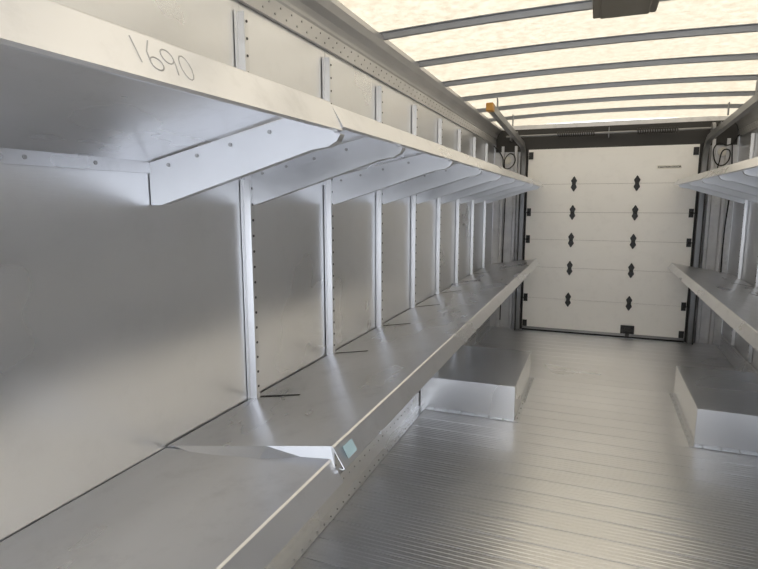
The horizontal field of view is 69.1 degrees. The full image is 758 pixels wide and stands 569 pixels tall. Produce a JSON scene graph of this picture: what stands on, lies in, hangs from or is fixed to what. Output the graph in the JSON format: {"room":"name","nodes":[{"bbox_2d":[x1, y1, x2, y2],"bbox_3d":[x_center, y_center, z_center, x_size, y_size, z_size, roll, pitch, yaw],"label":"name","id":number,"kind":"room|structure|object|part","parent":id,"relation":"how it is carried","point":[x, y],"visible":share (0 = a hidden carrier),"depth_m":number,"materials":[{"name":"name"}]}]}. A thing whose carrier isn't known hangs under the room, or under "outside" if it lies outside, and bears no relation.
{"room":"vehicle interior","nodes":[
{"label":"vehicle interior","id":0,"kind":"room"},
{"bbox_2d":[234,9,260,399],"bbox_3d":[-0.452,0.075,1.985,0.027,1.990,0.074,3,9,21],"label":"wall post","id":1,"kind":"object","parent":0,"point":[241,30],"visible":0.45,"depth_m":1.94,"materials":[{"name":"metal"}]},
{"bbox_2d":[322,57,336,467],"bbox_3d":[-0.222,-0.011,2.567,0.027,1.990,0.074,3,9,21],"label":"wall post","id":2,"kind":"object","parent":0,"point":[327,61],"visible":0.57,"depth_m":2.53,"materials":[{"name":"metal"}]},
{"bbox_2d":[376,85,382,433],"bbox_3d":[0.009,-0.098,3.149,0.027,1.990,0.074,3,9,21],"label":"wall post","id":3,"kind":"object","parent":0,"point":[379,89],"visible":0.47,"depth_m":3.11,"materials":[{"name":"metal"}]},
{"bbox_2d":[410,105,417,398],"bbox_3d":[0.240,-0.184,3.731,0.027,1.990,0.074,3,9,21],"label":"wall post","id":4,"kind":"object","parent":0,"point":[414,107],"visible":0.45,"depth_m":3.69,"materials":[{"name":"metal"}]},
{"bbox_2d":[435,118,442,293],"bbox_3d":[0.470,-0.327,4.305,0.027,1.875,0.074,3,9,21],"label":"wall post","id":5,"kind":"object","parent":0,"point":[440,121],"visible":0.58,"depth_m":4.28,"materials":[{"name":"metal"}]},
{"bbox_2d":[454,129,461,283],"bbox_3d":[0.701,-0.356,4.895,0.027,1.990,0.074,3,9,21],"label":"wall post","id":6,"kind":"object","parent":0,"point":[459,134],"visible":0.46,"depth_m":4.86,"materials":[{"name":"metal"}]},
{"bbox_2d":[470,137,475,337],"bbox_3d":[0.931,-0.443,5.477,0.027,1.990,0.074,3,9,21],"label":"wall post","id":7,"kind":"object","parent":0,"point":[474,138],"visible":0.53,"depth_m":5.44,"materials":[{"name":"metal"}]},
{"bbox_2d":[482,144,487,324],"bbox_3d":[1.162,-0.529,6.059,0.027,1.990,0.074,3,9,21],"label":"wall post","id":8,"kind":"object","parent":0,"point":[486,145],"visible":0.46,"depth_m":6.03,"materials":[{"name":"metal"}]},
{"bbox_2d":[292,327,757,568],"bbox_3d":[1.111,1.129,2.811,2.460,0.062,7.680,3,9,21],"label":"floor","id":9,"kind":"structure","parent":0,"point":[598,468],"depth_m":2.93,"materials":[{"name":"metal"}]},
{"bbox_2d":[420,345,533,422],"bbox_3d":[0.816,0.743,4.380,0.713,0.243,1.040,3,9,21],"label":"wheel well","id":10,"kind":"object","parent":9,"relation":"on","point":[491,383],"visible":0.98,"depth_m":4.00,"materials":[{"name":"metal"}]},
{"bbox_2d":[522,326,683,340],"bbox_3d":[2.507,0.548,6.271,1.710,0.027,0.040,3,9,21],"label":"bottom rail","id":11,"kind":"object","parent":9,"relation":"on","point":[529,327],"visible":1,"depth_m":6.23,"materials":[{"name":"grey metal"}]},
{"bbox_2d":[522,328,683,342],"bbox_3d":[2.507,0.571,6.276,1.710,0.022,0.026,3,9,21],"label":"seal","id":12,"kind":"object","parent":11,"relation":"attached to","point":[522,328],"depth_m":6.25,"materials":[{"name":"black rubber"}]},
{"bbox_2d":[522,297,685,337],"bbox_3d":[2.508,0.363,6.245,1.710,0.348,0.035,3,9,21],"label":"panel","id":13,"kind":"object","parent":11,"relation":"on","point":[646,319],"visible":1,"depth_m":6.22,"materials":[{"name":"white metal"}]},
{"bbox_2d":[523,267,687,305],"bbox_3d":[2.508,0.010,6.193,1.710,0.363,0.035,3,9,21],"label":"panel","id":14,"kind":"object","parent":13,"relation":"on","point":[644,287],"visible":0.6,"depth_m":6.16,"materials":[{"name":"white metal"}]},
{"bbox_2d":[524,239,691,271],"bbox_3d":[2.508,-0.329,6.143,1.710,0.318,0.035,3,9,21],"label":"panel","id":15,"kind":"object","parent":14,"relation":"on","point":[584,254],"visible":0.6,"depth_m":6.11,"materials":[{"name":"white metal"}]},
{"bbox_2d":[525,212,693,242],"bbox_3d":[2.508,-0.641,6.097,1.710,0.308,0.035,3,9,21],"label":"panel","id":16,"kind":"object","parent":15,"relation":"on","point":[647,227],"visible":1,"depth_m":6.06,"materials":[{"name":"white metal"}]},
{"bbox_2d":[565,175,639,310],"bbox_3d":[2.470,-0.456,6.110,0.702,1.478,0.018,3,9,21],"label":"hinges","id":17,"kind":"object","parent":16,"relation":"attached to","point":[637,179],"visible":1,"depth_m":6.10,"materials":[{"name":"black metal"}]},
{"bbox_2d":[526,183,695,212],"bbox_3d":[2.508,-0.950,6.051,1.710,0.313,0.035,3,9,21],"label":"panel","id":18,"kind":"object","parent":16,"relation":"on","point":[650,197],"visible":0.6,"depth_m":6.01,"materials":[{"name":"white metal"}]},
{"bbox_2d":[528,144,699,183],"bbox_3d":[2.508,-1.298,5.999,1.710,0.388,0.035,3,9,21],"label":"panel","id":19,"kind":"object","parent":18,"relation":"on","point":[600,165],"visible":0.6,"depth_m":5.97,"materials":[{"name":"white metal"}]},
{"bbox_2d":[657,165,680,168],"bbox_3d":[3.045,-1.235,5.775,0.230,0.040,0.002,3,9,21],"label":"sticker","id":20,"kind":"object","parent":19,"relation":"attached to","point":[664,166],"visible":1,"depth_m":5.78,"materials":[{"name":"paper"}]},
{"bbox_2d":[620,325,633,336],"bbox_3d":[2.762,0.523,6.121,0.140,0.130,0.050,3,9,21],"label":"latch","id":21,"kind":"object","parent":13,"relation":"attached to","point":[625,329],"visible":1,"depth_m":6.12,"materials":[{"name":"black metal"}]},
{"bbox_2d":[521,147,699,337],"bbox_3d":[2.501,-0.472,6.105,1.810,2.035,0.060,3,9,21],"label":"door roller hinges","id":22,"kind":"object","parent":11,"relation":"on","point":[609,183],"depth_m":5.99,"materials":[{"name":"black metal"}]},
{"bbox_3d":[2.496,-0.461,6.094,1.810,2.015,0.032,3,9,21],"label":"roller hinges","id":23,"kind":"part","parent":22,"relation":"part of","materials":[{"name":"white metal"}]},
{"bbox_2d":[669,366,757,455],"bbox_3d":[2.434,0.836,3.752,0.683,0.243,1.040,3,9,21],"label":"wheel well","id":24,"kind":"object","parent":9,"relation":"on","point":[718,408],"visible":1,"depth_m":3.50,"materials":[{"name":"metal"}]},
{"bbox_2d":[338,0,757,127],"bbox_3d":[1.111,-1.256,2.457,2.460,0.035,7.780,3,9,21],"label":"ceiling","id":25,"kind":"structure","parent":0,"point":[381,15],"depth_m":3.23,"materials":[{"name":"beige plastic"}]},
{"bbox_2d":[379,0,669,39],"bbox_3d":[1.100,-1.237,2.432,2.400,0.065,0.060,3,9,21],"label":"bow","id":26,"kind":"object","parent":25,"relation":"attached to","point":[583,5],"visible":0.83,"depth_m":2.63,"materials":[{"name":"grey metal"}]},
{"bbox_2d":[416,23,757,67],"bbox_3d":[1.328,-1.323,3.008,2.400,0.065,0.060,3,9,21],"label":"bow","id":27,"kind":"object","parent":25,"relation":"attached to","point":[753,27],"visible":0.94,"depth_m":3.04,"materials":[{"name":"grey metal"}]},
{"bbox_2d":[443,53,757,86],"bbox_3d":[1.556,-1.408,3.583,2.400,0.065,0.060,3,9,21],"label":"bow","id":28,"kind":"object","parent":25,"relation":"attached to","point":[744,56],"visible":0.95,"depth_m":3.59,"materials":[{"name":"grey metal"}]},
{"bbox_2d":[462,74,757,100],"bbox_3d":[1.784,-1.493,4.159,2.400,0.065,0.060,3,9,21],"label":"bow","id":29,"kind":"object","parent":25,"relation":"attached to","point":[750,76],"visible":0.94,"depth_m":4.14,"materials":[{"name":"grey metal"}]},
{"bbox_2d":[477,91,754,112],"bbox_3d":[2.012,-1.578,4.734,2.400,0.065,0.060,3,9,21],"label":"bow","id":30,"kind":"object","parent":25,"relation":"attached to","point":[724,93],"visible":0.89,"depth_m":4.68,"materials":[{"name":"grey metal"}]},
{"bbox_2d":[489,104,742,121],"bbox_3d":[2.240,-1.664,5.310,2.400,0.065,0.060,3,9,21],"label":"bow","id":31,"kind":"object","parent":25,"relation":"attached to","point":[704,106],"visible":0.88,"depth_m":5.25,"materials":[{"name":"grey metal"}]},
{"bbox_2d":[592,0,658,18],"bbox_3d":[0.973,-1.152,2.158,0.250,0.086,0.440,3,9,21],"label":"dome lamp","id":32,"kind":"object","parent":25,"relation":"attached to","point":[602,9],"visible":1,"depth_m":2.23,"materials":[{"name":"black plastic"}]},
{"bbox_2d":[490,116,739,344],"bbox_3d":[2.517,-0.603,6.183,2.460,2.380,0.070,3,9,21],"label":"door frame","id":33,"kind":"structure","parent":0,"point":[715,203],"depth_m":5.91,"materials":[{"name":"grey metal"}]},
{"bbox_2d":[496,146,504,326],"bbox_3d":[1.448,-0.543,6.563,0.050,2.150,0.024,3,9,21],"label":"stiffener","id":34,"kind":"object","parent":33,"relation":"attached to","point":[501,204],"visible":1,"depth_m":6.54,"materials":[{"name":"grey metal"}]},
{"bbox_2d":[494,146,515,319],"bbox_3d":[1.420,-0.578,6.478,0.303,2.045,0.114,-3,9,-21],"label":"electrical cable","id":35,"kind":"object","parent":33,"relation":"attached to","point":[494,146],"visible":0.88,"depth_m":6.46,"materials":[{"name":"black rubber"}]},
{"bbox_2d":[486,98,528,329],"bbox_3d":[1.272,-0.471,5.397,0.092,2.340,2.318,3,9,21],"label":"door track","id":36,"kind":"object","parent":33,"relation":"attached to","point":[491,108],"visible":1,"depth_m":6.33,"materials":[{"name":"metal"}]},
{"bbox_2d":[504,157,510,163],"bbox_3d":[1.493,-1.445,6.408,0.090,0.090,0.032,3,9,21],"label":"marker lamp","id":37,"kind":"object","parent":33,"relation":"attached to","point":[508,159],"visible":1,"depth_m":6.39,"materials":[{"name":"white plastic"}]},
{"bbox_2d":[508,146,518,327],"bbox_3d":[1.587,-0.535,6.509,0.050,2.150,0.024,3,9,21],"label":"stiffener","id":38,"kind":"object","parent":33,"relation":"attached to","point":[514,201],"visible":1,"depth_m":6.49,"materials":[{"name":"grey metal"}]},
{"bbox_2d":[496,120,738,152],"bbox_3d":[2.470,-1.592,5.914,2.420,0.245,0.180,3,9,21],"label":"spring","id":39,"kind":"object","parent":33,"relation":"attached to","point":[677,133],"visible":0.98,"depth_m":5.93,"materials":[{"name":"metal"}]},
{"bbox_2d":[694,139,715,342],"bbox_3d":[3.436,-0.429,5.793,0.050,2.150,0.024,3,9,21],"label":"stiffener","id":40,"kind":"object","parent":33,"relation":"attached to","point":[711,161],"visible":0.8,"depth_m":5.78,"materials":[{"name":"grey metal"}]},
{"bbox_2d":[708,138,730,344],"bbox_3d":[3.557,-0.422,5.746,0.050,2.150,0.024,3,9,21],"label":"stiffener","id":41,"kind":"object","parent":33,"relation":"attached to","point":[726,157],"visible":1,"depth_m":5.74,"materials":[{"name":"grey metal"}]},
{"bbox_2d":[684,80,757,344],"bbox_3d":[2.927,-0.376,4.755,0.092,2.340,2.318,3,9,21],"label":"door track","id":42,"kind":"object","parent":33,"relation":"attached to","point":[704,152],"visible":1,"depth_m":5.69,"materials":[{"name":"metal"}]},
{"bbox_2d":[717,147,726,155],"bbox_3d":[3.514,-1.359,5.621,0.090,0.090,0.032,3,9,21],"label":"marker lamp","id":43,"kind":"object","parent":33,"relation":"attached to","point":[721,148],"visible":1,"depth_m":5.61,"materials":[{"name":"white plastic"}]},
{"bbox_2d":[720,144,732,271],"bbox_3d":[3.573,-0.637,5.662,0.033,1.600,0.012,3,9,21],"label":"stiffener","id":44,"kind":"object","parent":33,"relation":"attached to","point":[732,144],"visible":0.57,"depth_m":5.66,"materials":[{"name":"grey metal"}]},
{"bbox_2d":[721,140,739,333],"bbox_3d":[2.291,0.007,2.204,0.044,2.460,7.730,3,9,21],"label":"wall","id":45,"kind":"structure","parent":0,"point":[739,140],"depth_m":5.73,"materials":[{"name":"metal"}]},
{"bbox_2d":[668,263,757,350],"bbox_3d":[2.343,0.249,3.269,0.578,0.210,5.256,3,9,21],"label":"shelf","id":46,"kind":"object","parent":45,"relation":"attached to","point":[735,300],"visible":1,"depth_m":3.91,"materials":[{"name":"metal"}]},
{"bbox_2d":[674,157,757,203],"bbox_3d":[2.353,-0.587,3.170,0.578,0.244,5.284,3,9,21],"label":"shelf","id":47,"kind":"object","parent":45,"relation":"attached to","point":[736,182],"visible":1,"depth_m":4.07,"materials":[{"name":"metal"}]},
{"bbox_2d":[713,134,739,167],"bbox_3d":[3.524,-1.284,5.540,0.125,0.416,0.276,-3,9,-20],"label":"electrical cable","id":48,"kind":"object","parent":45,"relation":"attached to","point":[739,134],"visible":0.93,"depth_m":5.60,"materials":[{"name":"black rubber"}]},
{"bbox_2d":[715,334,757,372],"bbox_3d":[2.219,1.102,2.341,0.051,0.126,7.630,3,9,21],"label":"baseboard","id":49,"kind":"structure","parent":45,"relation":"attached to","point":[737,360],"depth_m":5.22,"materials":[{"name":"metal"}]},
{"bbox_2d":[722,130,754,345],"bbox_3d":[3.544,-0.473,5.434,0.006,2.338,0.573,3,9,21],"label":"sheet","id":50,"kind":"object","parent":45,"relation":"attached to","point":[744,145],"visible":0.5,"depth_m":5.48,"materials":[{"name":"metal"}]},
{"bbox_2d":[731,133,754,345],"bbox_3d":[3.421,-0.399,5.184,0.027,1.990,0.074,3,9,21],"label":"wall post","id":51,"kind":"object","parent":45,"relation":"attached to","point":[752,139],"visible":0.52,"depth_m":5.16,"materials":[{"name":"metal"}]},
{"bbox_2d":[734,128,757,363],"bbox_3d":[3.324,-0.390,4.877,0.006,2.338,0.629,3,9,21],"label":"sheet","id":52,"kind":"object","parent":45,"relation":"attached to","point":[750,256],"visible":0.4,"depth_m":4.97,"materials":[{"name":"metal"}]},
{"bbox_2d":[736,106,757,135],"bbox_3d":[2.213,-1.068,2.032,0.076,0.187,7.650,3,9,21],"label":"trim","id":53,"kind":"structure","parent":45,"relation":"attached to","point":[751,117],"depth_m":5.13,"materials":[{"name":"metal"}]},
{"bbox_2d":[747,258,757,363],"bbox_3d":[3.191,-0.313,4.601,0.027,1.990,0.074,3,9,21],"label":"wall post","id":54,"kind":"object","parent":45,"relation":"attached to","point":[750,348],"visible":0.41,"depth_m":4.71,"materials":[{"name":"metal"}]},
{"bbox_2d":[751,348,757,370],"bbox_3d":[3.093,-0.304,4.295,0.006,2.338,0.629,3,9,21],"label":"sheet","id":55,"kind":"object","parent":45,"relation":"attached to","point":[754,364],"visible":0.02,"depth_m":4.63,"materials":[{"name":"metal"}]},
{"bbox_3d":[-0.051,-0.128,3.112,0.044,2.460,7.730,3,9,21],"label":"wall","id":56,"kind":"structure","parent":0,"visible":0},
{"bbox_2d":[0,0,164,541],"bbox_3d":[-0.853,0.182,1.016,0.010,2.338,1.197,3,9,21],"label":"wall panel","id":57,"kind":"object","parent":56,"relation":"attached to","point":[81,405],"visible":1,"depth_m":1.31,"materials":[{"name":"metal"}]},
{"bbox_2d":[0,0,343,204],"bbox_3d":[-0.699,-0.196,0.536,0.578,0.244,1.930,3,9,21],"label":"shelf","id":58,"kind":"object","parent":56,"relation":"attached to","point":[79,89],"visible":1,"depth_m":1.05,"materials":[{"name":"metal"}]},
{"bbox_2d":[0,448,343,568],"bbox_3d":[-0.706,0.655,0.646,0.578,0.184,1.896,3,9,21],"label":"shelf","id":59,"kind":"object","parent":56,"relation":"attached to","point":[175,508],"visible":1,"depth_m":1.20,"materials":[{"name":"metal"}]},
{"bbox_2d":[138,0,247,447],"bbox_3d":[-0.554,0.069,1.777,0.006,2.338,0.447,3,9,21],"label":"wall panel","id":60,"kind":"object","parent":56,"relation":"attached to","point":[197,239],"visible":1,"depth_m":1.72,"materials":[{"name":"metal"}]},
{"bbox_2d":[238,1,325,392],"bbox_3d":[-0.357,-0.005,2.275,0.006,2.338,0.629,3,9,21],"label":"wall panel","id":61,"kind":"object","parent":56,"relation":"attached to","point":[290,228],"visible":0.44,"depth_m":2.22,"materials":[{"name":"metal"}]},
{"bbox_2d":[325,50,377,473],"bbox_3d":[-0.126,-0.091,2.857,0.006,2.338,0.629,3,9,21],"label":"sheet","id":62,"kind":"object","parent":56,"relation":"attached to","point":[353,89],"visible":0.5,"depth_m":2.82,"materials":[{"name":"metal"}]},
{"bbox_2d":[168,258,539,469],"bbox_3d":[0.585,0.156,3.901,0.578,0.211,5.271,3,9,21],"label":"shelf","id":63,"kind":"object","parent":56,"relation":"attached to","point":[344,399],"visible":1,"depth_m":2.00,"materials":[{"name":"metal"}]},
{"bbox_2d":[186,104,542,204],"bbox_3d":[0.612,-0.685,3.845,0.578,0.240,5.284,3,9,21],"label":"shelf","id":64,"kind":"object","parent":56,"relation":"attached to","point":[372,155],"visible":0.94,"depth_m":2.32,"materials":[{"name":"metal"}]},
{"bbox_2d":[237,0,501,145],"bbox_3d":[-0.003,-1.195,2.891,0.076,0.187,7.650,3,9,21],"label":"trim","id":65,"kind":"structure","parent":56,"relation":"attached to","point":[334,20],"depth_m":2.77,"materials":[{"name":"metal"}]},
{"bbox_2d":[262,0,493,139],"bbox_3d":[-0.022,-1.139,2.913,0.004,0.038,7.568,3,9,21],"label":"rivets","id":66,"kind":"object","parent":56,"relation":"attached to","point":[268,0],"visible":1,"depth_m":2.71,"materials":[{"name":"grey metal"}]},
{"bbox_2d":[265,316,492,568],"bbox_3d":[-0.016,0.973,3.207,0.051,0.126,7.630,3,9,21],"label":"baseboard","id":67,"kind":"structure","parent":56,"relation":"attached to","point":[292,549],"depth_m":2.96,"materials":[{"name":"metal"}]},
{"bbox_2d":[293,320,488,560],"bbox_3d":[-0.027,0.990,3.192,0.037,0.092,7.498,3,9,21],"label":"rivets","id":68,"kind":"object","parent":56,"relation":"attached to","point":[488,320],"visible":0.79,"depth_m":3.19,"materials":[{"name":"grey metal"}]},
{"bbox_2d":[378,80,412,428],"bbox_3d":[0.104,-0.177,3.439,0.006,2.338,0.629,3,9,21],"label":"sheet","id":69,"kind":"object","parent":56,"relation":"attached to","point":[397,107],"visible":0.43,"depth_m":3.42,"materials":[{"name":"metal"}]},
{"bbox_2d":[413,100,438,393],"bbox_3d":[0.335,-0.263,4.021,0.006,2.338,0.629,3,9,21],"label":"sheet","id":70,"kind":"object","parent":56,"relation":"attached to","point":[427,118],"visible":0.36,"depth_m":4.01,"materials":[{"name":"metal"}]},
{"bbox_2d":[439,114,457,290],"bbox_3d":[0.566,-0.350,4.604,0.006,2.338,0.629,3,9,21],"label":"sheet","id":71,"kind":"object","parent":56,"relation":"attached to","point":[450,129],"visible":0.29,"depth_m":4.60,"materials":[{"name":"metal"}]},
{"bbox_2d":[458,125,472,280],"bbox_3d":[0.797,-0.436,5.186,0.006,2.338,0.629,3,9,21],"label":"sheet","id":72,"kind":"object","parent":56,"relation":"attached to","point":[467,136],"visible":0.29,"depth_m":5.19,"materials":[{"name":"metal"}]},
{"bbox_2d":[471,134,484,335],"bbox_3d":[1.027,-0.522,5.768,0.006,2.338,0.629,3,9,21],"label":"sheet","id":73,"kind":"object","parent":56,"relation":"attached to","point":[480,143],"visible":0.43,"depth_m":5.79,"materials":[{"name":"metal"}]},
{"bbox_2d":[485,140,494,317],"bbox_3d":[1.248,-0.605,6.324,0.006,2.338,0.573,3,9,21],"label":"sheet","id":74,"kind":"object","parent":56,"relation":"attached to","point":[491,149],"visible":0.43,"depth_m":6.36,"materials":[{"name":"metal"}]}
]}

